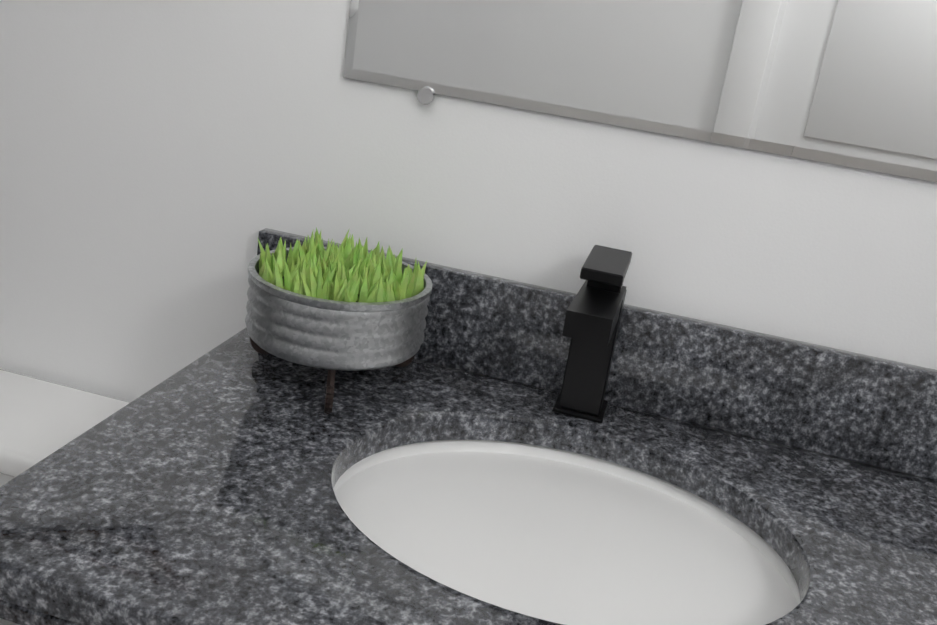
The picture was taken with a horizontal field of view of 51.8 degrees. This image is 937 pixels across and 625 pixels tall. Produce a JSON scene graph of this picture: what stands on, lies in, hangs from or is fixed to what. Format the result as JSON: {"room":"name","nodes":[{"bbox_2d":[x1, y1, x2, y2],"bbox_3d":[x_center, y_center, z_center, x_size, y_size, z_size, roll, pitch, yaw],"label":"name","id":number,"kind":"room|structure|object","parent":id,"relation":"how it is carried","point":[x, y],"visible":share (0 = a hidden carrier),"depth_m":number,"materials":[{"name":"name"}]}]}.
{"room":"bathroom","nodes":[
{"label":"bathroom","id":0,"kind":"room"},
{"bbox_2d":[0,0,936,401],"bbox_3d":[-0.190,-0.469,1.099,2.980,2.740,0.100,12,19,11],"label":"wall","id":1,"kind":"structure","parent":0,"point":[164,164],"depth_m":1.12,"materials":[{"name":"white paint"}]},
{"bbox_2d":[257,228,936,479],"bbox_3d":[0.396,0.098,1.052,1.360,0.116,0.021,12,19,11],"label":"backsplash","id":2,"kind":"structure","parent":1,"relation":"attached to","point":[881,412],"depth_m":1.07,"materials":[{"name":"grey stone"}]},
{"bbox_2d":[343,0,936,181],"bbox_3d":[0.353,-0.523,0.881,0.918,0.783,0.010,12,19,11],"label":"mirror","id":3,"kind":"object","parent":1,"relation":"attached to","point":[850,83],"visible":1,"depth_m":0.99,"materials":[{"name":"clear glass"}]},
{"bbox_3d":[-0.586,1.085,0.815,2.980,0.100,1.695,12,19,11],"label":"floor","id":4,"kind":"structure","parent":0,"visible":0},
{"bbox_2d":[0,608,59,624],"bbox_3d":[0.263,0.669,0.954,1.333,0.833,0.588,12,19,11],"label":"bathroom vanity","id":5,"kind":"object","parent":4,"relation":"on","point":[6,618],"depth_m":0.69,"materials":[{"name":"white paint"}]},
{"bbox_2d":[0,327,936,624],"bbox_3d":[0.319,0.249,0.829,1.360,0.046,0.557,12,19,11],"label":"countertop","id":6,"kind":"structure","parent":5,"relation":"on","point":[191,502],"depth_m":0.84,"materials":[{"name":"grey stone"}]},
{"bbox_2d":[245,227,432,414],"bbox_3d":[-0.146,0.001,1.034,0.204,0.148,0.199,12,19,11],"label":"planter","id":7,"kind":"object","parent":6,"relation":"on","point":[346,305],"visible":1,"depth_m":0.96,"materials":[{"name":"metal"}]},
{"bbox_2d":[245,246,432,370],"bbox_3d":[-0.139,-0.007,1.032,0.194,0.073,0.194,12,19,11],"label":"tub","id":8,"kind":"object","parent":7,"relation":"in","point":[305,321],"depth_m":0.96,"materials":[{"name":"metal"}]},
{"bbox_2d":[300,412,795,624],"bbox_3d":[0.071,0.284,0.912,0.468,0.174,0.377,12,19,11],"label":"sink","id":9,"kind":"object","parent":6,"relation":"in","point":[602,539],"depth_m":0.92,"materials":[{"name":"white ceramic"}]},
{"bbox_2d":[552,245,631,422],"bbox_3d":[0.125,0.038,1.001,0.056,0.183,0.170,12,19,11],"label":"faucet","id":10,"kind":"object","parent":6,"relation":"on","point":[592,318],"visible":0.98,"depth_m":1.02,"materials":[{"name":"black metal"}]},
{"bbox_2d":[0,369,129,486],"bbox_3d":[-0.724,0.541,1.050,0.444,0.728,0.804,12,19,11],"label":"toilet","id":11,"kind":"object","parent":4,"relation":"on","point":[40,419],"visible":0.06,"depth_m":1.21,"materials":[{"name":"white ceramic"}]}
]}

